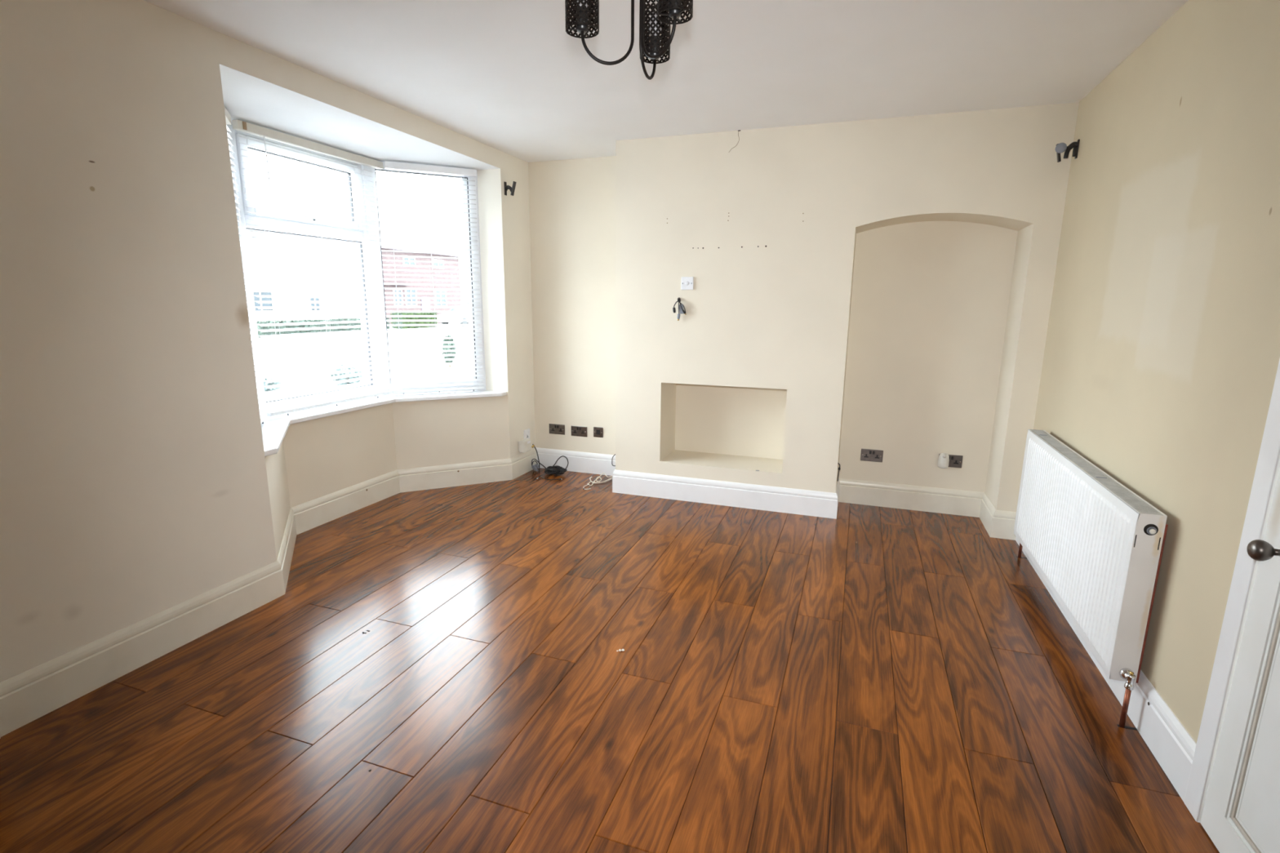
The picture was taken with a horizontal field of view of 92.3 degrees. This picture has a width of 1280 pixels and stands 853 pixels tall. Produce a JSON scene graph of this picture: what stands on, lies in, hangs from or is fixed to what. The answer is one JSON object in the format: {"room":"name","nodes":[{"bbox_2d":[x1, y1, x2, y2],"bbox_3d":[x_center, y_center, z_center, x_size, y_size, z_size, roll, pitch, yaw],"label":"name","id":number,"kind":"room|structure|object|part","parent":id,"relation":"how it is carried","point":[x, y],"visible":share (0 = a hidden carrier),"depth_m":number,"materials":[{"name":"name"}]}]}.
{"room":"empty living room","nodes":[
{"label":"empty living room","id":0,"kind":"room"},
{"bbox_2d":[0,0,535,682],"bbox_3d":[-1.992,-0.316,2.341,0.200,2.478,6.306,5,12,19],"label":"wall","id":1,"kind":"structure","parent":0,"point":[134,486],"depth_m":2.29,"materials":[{"name":"beige paint"}]},
{"bbox_2d":[354,160,485,395],"bbox_3d":[-1.593,-1.080,4.582,0.938,1.722,0.207,-5,13,-25],"label":"window","id":2,"kind":"structure","parent":1,"relation":"in","point":[373,170],"depth_m":4.54,"materials":[{"name":"white plastic"}]},
{"bbox_2d":[376,160,484,395],"bbox_3d":[-1.516,-1.054,4.519,0.680,1.626,0.040,-5,13,-25],"label":"blind","id":3,"kind":"object","parent":2,"relation":"attached to","point":[388,165],"visible":1,"depth_m":4.52,"materials":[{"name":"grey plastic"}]},
{"bbox_3d":[-1.758,-1.027,4.428,0.001,1.557,0.001,5,12,19],"label":"ladder cord","id":4,"kind":"part","parent":3,"relation":"part of","materials":[{"name":"white fabric"}]},
{"bbox_3d":[-1.744,-1.021,4.399,0.001,1.557,0.001,5,12,19],"label":"ladder cord","id":5,"kind":"part","parent":3,"relation":"part of","materials":[{"name":"white fabric"}]},
{"bbox_3d":[-1.528,-1.047,4.534,0.001,1.557,0.001,5,12,19],"label":"ladder cord","id":6,"kind":"part","parent":3,"relation":"part of","materials":[{"name":"white fabric"}]},
{"bbox_3d":[-1.514,-1.040,4.505,0.001,1.557,0.001,5,12,19],"label":"ladder cord","id":7,"kind":"part","parent":3,"relation":"part of","materials":[{"name":"white fabric"}]},
{"bbox_3d":[-1.528,-0.281,4.675,0.670,0.020,0.034,-5,13,-25],"label":"rail","id":8,"kind":"part","parent":3,"relation":"part of","materials":[{"name":"white plastic"}]},
{"bbox_3d":[-1.298,-1.066,4.640,0.001,1.557,0.001,5,12,19],"label":"ladder cord","id":9,"kind":"part","parent":3,"relation":"part of","materials":[{"name":"white fabric"}]},
{"bbox_3d":[-1.284,-1.060,4.611,0.001,1.557,0.001,5,12,19],"label":"ladder cord","id":10,"kind":"part","parent":3,"relation":"part of","materials":[{"name":"white fabric"}]},
{"bbox_2d":[504,181,516,195],"bbox_3d":[-0.961,-1.759,4.547,0.094,0.099,0.028,5,12,19],"label":"wall bracket","id":11,"kind":"object","parent":1,"relation":"attached to","point":[512,188],"visible":1,"depth_m":4.54,"materials":[{"name":"black plastic"}]},
{"bbox_3d":[-0.997,-1.765,4.559,0.007,0.094,0.026,5,12,19],"label":"plate","id":12,"kind":"part","parent":11,"relation":"part of","materials":[{"name":"black plastic"}]},
{"bbox_3d":[-0.934,-1.757,4.538,0.037,0.098,0.028,5,12,19],"label":"plate","id":13,"kind":"part","parent":11,"relation":"part of","materials":[{"name":"black plastic"}]},
{"bbox_2d":[518,438,531,453],"bbox_3d":[-0.949,0.156,5.052,0.062,0.097,0.116,5,12,19],"label":"power adapter","id":14,"kind":"object","parent":1,"relation":"attached to","point":[524,446],"visible":1,"depth_m":5.01,"materials":[{"name":"white plastic"}]},
{"bbox_2d":[524,428,529,439],"bbox_3d":[-0.942,0.066,5.129,0.012,0.086,0.090,5,12,19],"label":"wall socket","id":15,"kind":"object","parent":1,"relation":"attached to","point":[526,433],"visible":0.82,"depth_m":5.12,"materials":[{"name":"white plastic"}]},
{"bbox_2d":[264,395,510,559],"bbox_3d":[-1.777,0.256,4.039,0.819,0.683,2.359,5,12,19],"label":"wall","id":16,"kind":"structure","parent":0,"point":[314,459],"depth_m":4.35,"materials":[{"name":"beige paint"}]},
{"bbox_2d":[0,448,536,737],"bbox_3d":[-1.777,0.575,3.749,0.617,0.174,3.591,5,12,19],"label":"baseboard","id":17,"kind":"structure","parent":16,"relation":"attached to","point":[25,697],"depth_m":2.61,"materials":[{"name":"white wood"}]},
{"bbox_2d":[226,120,378,417],"bbox_3d":[-2.088,-0.939,3.915,0.105,1.642,1.036,5,12,19],"label":"window","id":18,"kind":"structure","parent":16,"relation":"in","point":[240,184],"depth_m":3.70,"materials":[{"name":"white plastic"}]},
{"bbox_2d":[223,105,264,423],"bbox_3d":[-2.029,-0.768,3.089,0.040,1.626,0.620,-5,13,-25],"label":"blind","id":19,"kind":"object","parent":18,"relation":"attached to","point":[228,117],"visible":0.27,"depth_m":3.31,"materials":[{"name":"grey plastic"}]},
{"bbox_3d":[-2.039,0.004,3.250,0.034,0.020,0.610,-5,13,-25],"label":"rail","id":20,"kind":"part","parent":19,"relation":"part of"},
{"bbox_3d":[-2.085,-1.483,3.820,0.067,0.422,0.878,5,12,19],"label":"sash","id":21,"kind":"part","parent":18,"relation":"part of","materials":[{"name":"white plastic"}]},
{"bbox_2d":[231,119,389,416],"bbox_3d":[-1.989,-0.941,3.941,0.048,1.626,1.080,5,12,19],"label":"blind","id":22,"kind":"object","parent":18,"relation":"attached to","point":[238,125],"visible":1,"depth_m":3.84,"materials":[{"name":"grey plastic"}]},
{"bbox_3d":[-2.149,-0.856,3.570,0.001,1.557,0.001,5,12,19],"label":"ladder cord","id":23,"kind":"part","parent":22,"relation":"part of","materials":[{"name":"white fabric"}]},
{"bbox_3d":[-2.118,-0.854,3.559,0.001,1.557,0.001,5,12,19],"label":"ladder cord","id":24,"kind":"part","parent":22,"relation":"part of","materials":[{"name":"white fabric"}]},
{"bbox_3d":[-2.025,-0.925,3.913,0.001,1.557,0.001,5,12,19],"label":"ladder cord","id":25,"kind":"part","parent":22,"relation":"part of","materials":[{"name":"white fabric"}]},
{"bbox_3d":[-1.994,-0.922,3.903,0.001,1.557,0.001,5,12,19],"label":"ladder cord","id":26,"kind":"part","parent":22,"relation":"part of","materials":[{"name":"white fabric"}]},
{"bbox_3d":[-2.016,-0.161,4.063,0.034,0.020,0.980,5,12,19],"label":"rail","id":27,"kind":"part","parent":22,"relation":"part of","materials":[{"name":"white plastic"}]},
{"bbox_3d":[-1.900,-0.994,4.258,0.001,1.557,0.001,5,12,19],"label":"ladder cord","id":28,"kind":"part","parent":22,"relation":"part of","materials":[{"name":"white fabric"}]},
{"bbox_3d":[-1.869,-0.991,4.247,0.001,1.557,0.001,5,12,19],"label":"ladder cord","id":29,"kind":"part","parent":22,"relation":"part of","materials":[{"name":"white fabric"}]},
{"bbox_3d":[-2.047,-1.298,3.829,0.026,0.025,0.130,5,12,19],"label":"handle","id":30,"kind":"part","parent":18,"relation":"part of","materials":[{"name":"white plastic"}]},
{"bbox_2d":[261,390,506,456],"bbox_3d":[-1.741,-0.092,3.956,0.729,0.028,2.117,5,12,19],"label":"window sill","id":31,"kind":"structure","parent":16,"relation":"on","point":[274,428],"depth_m":3.98,"materials":[{"name":"white wood"}]},
{"bbox_2d":[0,467,1219,852],"bbox_3d":[-0.544,1.069,2.063,4.506,0.100,6.350,5,12,19],"label":"floor","id":32,"kind":"structure","parent":0,"point":[868,678],"depth_m":2.18,"materials":[{"name":"brown wood"}]},
{"bbox_2d":[531,444,568,479],"bbox_3d":[-0.774,0.311,5.049,0.357,0.268,0.298,5,12,19],"label":"cable tangle","id":33,"kind":"object","parent":32,"relation":"on","point":[556,469],"visible":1,"depth_m":5.09,"materials":[{"name":"black plastic"}]},
{"bbox_2d":[582,472,612,489],"bbox_3d":[-0.351,0.426,4.833,0.156,0.058,0.334,5,12,19],"label":"cable","id":34,"kind":"object","parent":32,"relation":"on","point":[597,477],"visible":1,"depth_m":4.88,"materials":[{"name":"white plastic"}]},
{"bbox_2d":[143,0,1187,169],"bbox_3d":[-0.549,-1.424,1.569,4.566,0.273,6.356,5,12,19],"label":"ceiling","id":35,"kind":"structure","parent":0,"point":[508,77],"depth_m":2.78,"materials":[{"name":"white paint"}]},
{"bbox_2d":[564,0,693,79],"bbox_3d":[0.011,-1.187,1.630,0.346,0.452,0.325,5,12,19],"label":"ceiling light","id":36,"kind":"object","parent":35,"relation":"attached to","point":[584,10],"visible":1,"depth_m":1.61,"materials":[{"name":"black metal"}]},
{"bbox_3d":[-0.149,-1.102,1.583,0.087,0.153,0.087,5,12,19],"label":"lamp shade","id":37,"kind":"part","parent":36,"relation":"part of","materials":[{"name":"black metal"}]},
{"bbox_3d":[-0.081,-1.129,1.592,0.146,0.352,0.008,-2,12,-12],"label":"arm","id":38,"kind":"part","parent":36,"relation":"part of","materials":[{"name":"black metal"}]},
{"bbox_3d":[0.023,-1.147,1.684,0.008,0.352,0.146,4,12,17],"label":"arm","id":39,"kind":"part","parent":36,"relation":"part of","materials":[{"name":"black metal"}]},
{"bbox_3d":[0.043,-1.145,1.751,0.040,0.069,0.040,5,12,19],"label":"bulb","id":40,"kind":"part","parent":36,"relation":"part of","materials":[{"name":"white glass"}]},
{"bbox_3d":[0.043,-1.135,1.753,0.087,0.153,0.087,5,12,19],"label":"lamp shade","id":41,"kind":"part","parent":36,"relation":"part of","materials":[{"name":"black metal"}]},
{"bbox_3d":[0.046,-1.118,1.544,0.008,0.352,0.146,-8,14,-36],"label":"arm","id":42,"kind":"part","parent":36,"relation":"part of","materials":[{"name":"black metal"}]},
{"bbox_3d":[0.087,-1.082,1.495,0.087,0.153,0.087,5,12,19],"label":"lamp shade","id":43,"kind":"part","parent":36,"relation":"part of","materials":[{"name":"black metal"}]},
{"bbox_2d":[528,155,1017,492],"bbox_3d":[0.787,-0.742,4.560,3.922,2.478,0.185,5,12,19],"label":"wall","id":44,"kind":"structure","parent":0,"point":[930,300],"depth_m":4.23,"materials":[{"name":"beige paint"}]},
{"bbox_2d":[549,423,564,435],"bbox_3d":[-0.702,0.023,5.186,0.147,0.086,0.010,5,12,19],"label":"double socket","id":45,"kind":"object","parent":44,"relation":"attached to","point":[554,428],"visible":1,"depth_m":5.18,"materials":[{"name":"black metal"}]},
{"bbox_2d":[571,425,586,436],"bbox_3d":[-0.508,0.040,5.119,0.147,0.086,0.010,5,12,19],"label":"double socket","id":46,"kind":"object","parent":44,"relation":"attached to","point":[580,431],"visible":1,"depth_m":5.12,"materials":[{"name":"black metal"}]},
{"bbox_2d":[593,426,603,437],"bbox_3d":[-0.343,0.047,5.061,0.086,0.086,0.010,5,12,19],"label":"socket","id":47,"kind":"object","parent":44,"relation":"attached to","point":[597,431],"visible":1,"depth_m":5.06,"materials":[{"name":"black metal"}]},
{"bbox_2d":[860,448,883,462],"bbox_3d":[1.635,0.205,4.336,0.147,0.086,0.010,5,12,19],"label":"double socket","id":48,"kind":"object","parent":44,"relation":"attached to","point":[867,455],"visible":1,"depth_m":4.33,"materials":[{"name":"black metal"}]},
{"bbox_2d":[938,453,963,467],"bbox_3d":[2.106,0.234,4.171,0.147,0.086,0.010,5,12,19],"label":"double socket","id":49,"kind":"object","parent":44,"relation":"attached to","point":[955,461],"visible":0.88,"depth_m":4.16,"materials":[{"name":"black metal"}]},
{"bbox_2d":[937,453,949,468],"bbox_3d":[2.053,0.229,4.157,0.061,0.107,0.061,-5,13,-26],"label":"air freshener","id":50,"kind":"object","parent":49,"relation":"attached to","point":[944,458],"visible":1,"depth_m":4.14,"materials":[{"name":"white plastic"}]},
{"bbox_2d":[615,102,1079,511],"bbox_3d":[1.149,-0.658,4.155,2.663,2.481,0.420,5,12,19],"label":"wall","id":51,"kind":"structure","parent":0,"point":[766,223],"depth_m":3.98,"materials":[{"name":"beige paint"}]},
{"bbox_2d":[672,297,685,320],"bbox_3d":[0.273,-0.801,4.197,0.094,0.154,0.055,5,12,19],"label":"cable tail","id":52,"kind":"object","parent":51,"relation":"hanging from","point":[681,308],"visible":1,"depth_m":4.19,"materials":[{"name":"black plastic"}]},
{"bbox_2d":[680,276,693,289],"bbox_3d":[0.321,-0.970,4.163,0.086,0.086,0.016,5,12,19],"label":"blank plate","id":53,"kind":"object","parent":51,"relation":"attached to","point":[686,282],"visible":1,"depth_m":4.16,"materials":[{"name":"white plastic"}]},
{"bbox_2d":[535,447,1016,540],"bbox_3d":[0.709,0.439,4.528,3.572,0.174,0.434,5,12,19],"label":"baseboard","id":54,"kind":"structure","parent":51,"relation":"attached to","point":[767,498],"depth_m":4.32,"materials":[{"name":"white wood"}]},
{"bbox_2d":[836,462,840,481],"bbox_3d":[1.325,0.304,4.108,0.015,0.128,0.028,-10,16,-42],"label":"cable","id":55,"kind":"object","parent":51,"relation":"attached to","point":[839,468],"visible":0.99,"depth_m":4.10,"materials":[{"name":"black plastic"}]},
{"bbox_2d":[1033,0,1279,742],"bbox_3d":[1.518,-0.028,1.078,0.140,2.478,6.221,5,12,19],"label":"wall","id":56,"kind":"structure","parent":0,"point":[1162,356],"depth_m":2.04,"materials":[{"name":"beige paint"}]},
{"bbox_2d":[1055,139,1079,162],"bbox_3d":[2.256,-1.459,3.250,0.110,0.106,0.048,5,12,19],"label":"wall bracket","id":57,"kind":"object","parent":56,"relation":"attached to","point":[1060,148],"visible":1,"depth_m":3.24,"materials":[{"name":"black plastic"}]},
{"bbox_3d":[2.228,-1.456,3.273,0.029,0.092,0.024,5,12,19],"label":"plate","id":58,"kind":"part","parent":57,"relation":"part of","materials":[{"name":"black plastic"}]},
{"bbox_3d":[2.281,-1.478,3.246,0.064,0.049,0.029,2,12,7],"label":"arm","id":59,"kind":"part","parent":57,"relation":"part of","materials":[{"name":"black plastic"}]},
{"bbox_3d":[2.306,-1.463,3.243,0.007,0.093,0.024,5,12,19],"label":"plate","id":60,"kind":"part","parent":57,"relation":"part of","materials":[{"name":"black plastic"}]},
{"bbox_2d":[1013,429,1168,730],"bbox_3d":[1.914,0.519,2.735,0.115,0.754,1.548,5,12,19],"label":"radiator","id":61,"kind":"object","parent":56,"relation":"attached to","point":[1098,545],"visible":1,"depth_m":2.32,"materials":[{"name":"metal"}]},
{"bbox_3d":[1.866,0.443,2.737,0.012,0.604,1.455,5,12,19],"label":"panel","id":62,"kind":"part","parent":61,"relation":"part of","materials":[{"name":"metal"}]},
{"bbox_2d":[1028,429,1164,515],"bbox_3d":[1.903,0.152,2.666,0.069,0.005,1.449,5,12,19],"label":"grille","id":63,"kind":"object","parent":61,"relation":"attached to","point":[1129,500],"depth_m":2.42,"materials":[{"name":"white metal"}]},
{"bbox_3d":[1.660,0.580,2.053,0.076,0.601,0.002,5,12,19],"label":"panel","id":64,"kind":"part","parent":61,"relation":"part of","materials":[{"name":"metal"}]},
{"bbox_3d":[1.943,0.462,2.713,0.006,0.570,1.453,5,12,19],"label":"panel","id":65,"kind":"part","parent":61,"relation":"part of","materials":[{"name":"white metal"}]},
{"bbox_2d":[1015,536,1196,801],"bbox_3d":[1.952,0.809,2.765,0.020,0.174,2.162,5,12,19],"label":"baseboard","id":66,"kind":"structure","parent":56,"relation":"attached to","point":[1171,744],"depth_m":1.97,"materials":[{"name":"white wood"}]},
{"bbox_2d":[1183,359,1279,822],"bbox_3d":[1.443,0.165,1.152,0.021,2.070,0.922,5,12,19],"label":"trim","id":67,"kind":"structure","parent":56,"relation":"attached to","point":[1268,466],"depth_m":1.62,"materials":[{"name":"white wood"}]},
{"bbox_2d":[1200,469,1279,852],"bbox_3d":[1.423,0.200,1.166,0.119,1.984,0.761,5,12,19],"label":"door","id":68,"kind":"structure","parent":56,"relation":"in","point":[1241,814],"depth_m":1.53,"materials":[{"name":"white wood"}]},
{"bbox_3d":[1.437,1.125,1.346,0.011,0.099,0.585,5,12,19],"label":"rail","id":69,"kind":"part","parent":68,"relation":"part of","materials":[{"name":"white wood"}]},
{"bbox_3d":[1.498,0.717,1.425,0.008,0.670,0.248,5,12,19],"label":"moulding","id":70,"kind":"part","parent":68,"relation":"part of","materials":[{"name":"white wood"}]},
{"bbox_3d":[1.499,0.717,1.425,0.006,0.647,0.224,5,12,19],"label":"moulding","id":71,"kind":"part","parent":68,"relation":"part of","materials":[{"name":"white wood"}]},
{"bbox_3d":[1.500,0.717,1.424,0.003,0.625,0.202,5,12,19],"label":"moulding","id":72,"kind":"part","parent":68,"relation":"part of","materials":[{"name":"white wood"}]},
{"bbox_3d":[1.501,0.717,1.424,0.002,0.608,0.186,5,12,19],"label":"panel","id":73,"kind":"part","parent":68,"relation":"part of","materials":[{"name":"white wood"}]},
{"bbox_3d":[1.480,0.296,1.465,0.045,0.051,0.051,5,12,19],"label":"knob","id":74,"kind":"part","parent":68,"relation":"part of","materials":[{"name":"grey metal"}]},
{"label":"outside","id":75,"kind":"structure","parent":0,"visible":0},
{"bbox_2d":[261,322,471,417],"bbox_3d":[-70.067,-7.992,45.494,157.034,0.100,280.000,5,12,19],"label":"ground","id":76,"kind":"structure","parent":75,"point":[264,367],"depth_m":16.54,"materials":[{"name":"white"}]},
{"bbox_2d":[262,377,282,392],"bbox_3d":[-7.451,-0.806,12.102,0.694,0.327,0.689,-11,16,-44],"label":"shrub","id":77,"kind":"object","parent":76,"relation":"on","point":[265,384],"visible":0.23,"depth_m":12.04,"materials":[{"name":"green plant"}]},
{"bbox_2d":[246,181,359,321],"bbox_3d":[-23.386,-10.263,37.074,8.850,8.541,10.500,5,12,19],"label":"house","id":78,"kind":"structure","parent":76,"relation":"on","point":[254,185],"depth_m":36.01,"materials":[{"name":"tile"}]},
{"bbox_3d":[-20.716,-6.828,33.544,0.025,0.996,1.400,5,12,19],"label":"pane","id":79,"kind":"part","parent":78,"relation":"part of","materials":[{"name":"clear glass"}]},
{"bbox_3d":[-19.518,-7.370,36.871,0.025,0.797,0.650,5,12,19],"label":"pane","id":80,"kind":"part","parent":78,"relation":"part of","materials":[{"name":"clear glass"}]},
{"bbox_3d":[-18.773,-7.117,39.005,0.070,1.688,0.900,5,12,19],"label":"door","id":81,"kind":"part","parent":78,"relation":"part of","materials":[{"name":"white"}]},
{"bbox_2d":[256,317,390,337],"bbox_3d":[-15.960,-5.017,31.156,1.172,0.927,8.266,5,12,19],"label":"hedge","id":82,"kind":"object","parent":76,"relation":"on","point":[259,327],"visible":0.29,"depth_m":29.69,"materials":[{"name":"green plant"}]},
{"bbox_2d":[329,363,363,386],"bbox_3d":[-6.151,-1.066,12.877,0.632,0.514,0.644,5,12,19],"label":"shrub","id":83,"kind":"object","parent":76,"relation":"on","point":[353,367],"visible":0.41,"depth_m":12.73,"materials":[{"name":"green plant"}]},
{"bbox_2d":[346,206,465,324],"bbox_3d":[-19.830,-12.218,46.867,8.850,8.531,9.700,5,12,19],"label":"house","id":84,"kind":"structure","parent":76,"relation":"on","point":[394,234],"depth_m":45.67,"materials":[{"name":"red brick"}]},
{"bbox_3d":[-17.107,-9.114,43.414,0.025,1.052,0.700,5,12,19],"label":"pane","id":85,"kind":"part","parent":84,"relation":"part of","materials":[{"name":"clear glass"}]},
{"bbox_3d":[-16.615,-11.879,44.197,0.025,0.476,1.100,5,12,19],"label":"pane","id":86,"kind":"part","parent":84,"relation":"part of","materials":[{"name":"glass"}]},
{"bbox_3d":[-16.654,-9.391,44.655,0.025,1.107,1.000,5,12,19],"label":"pane","id":87,"kind":"part","parent":84,"relation":"part of","materials":[{"name":"clear glass"}]},
{"bbox_3d":[-16.122,-8.740,46.270,0.070,2.020,0.900,5,12,19],"label":"door","id":88,"kind":"part","parent":84,"relation":"part of","materials":[{"name":"white"}]},
{"bbox_3d":[-15.525,-12.469,47.201,0.025,0.498,1.200,5,12,19],"label":"pane","id":89,"kind":"part","parent":84,"relation":"part of","materials":[{"name":"glass"}]},
{"bbox_3d":[-15.514,-9.965,47.807,0.025,1.107,1.200,5,12,19],"label":"pane","id":90,"kind":"part","parent":84,"relation":"part of","materials":[{"name":"clear glass"}]},
{"bbox_2d":[390,310,437,328],"bbox_3d":[-14.651,-6.936,39.984,1.169,1.192,3.362,5,12,19],"label":"hedge","id":91,"kind":"object","parent":76,"relation":"on","point":[393,313],"visible":0.47,"depth_m":39.18,"materials":[{"name":"green plant"}]},
{"bbox_2d":[442,335,456,367],"bbox_3d":[-5.236,-2.075,16.856,0.393,0.882,0.389,-8,15,-38],"label":"shrub","id":92,"kind":"object","parent":76,"relation":"on","point":[444,340],"visible":0.47,"depth_m":16.77,"materials":[{"name":"green plant"}]},
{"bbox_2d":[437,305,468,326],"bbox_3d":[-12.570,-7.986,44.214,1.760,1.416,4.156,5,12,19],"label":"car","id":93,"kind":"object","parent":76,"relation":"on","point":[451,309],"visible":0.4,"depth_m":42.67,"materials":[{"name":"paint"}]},
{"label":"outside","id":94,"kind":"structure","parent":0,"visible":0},
{"bbox_3d":[-12.619,-3.462,25.540,8.000,0.004,280.000,5,12,19],"label":"road","id":95,"kind":"object","parent":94,"visible":0},
{"bbox_2d":[258,326,469,361],"bbox_3d":[-12.619,-3.509,25.531,8.300,0.100,280.000,5,12,19],"label":"kerb","id":96,"kind":"object","parent":95,"relation":"on","point":[388,331],"visible":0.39,"depth_m":27.27,"materials":[{"name":"white"}]}
]}

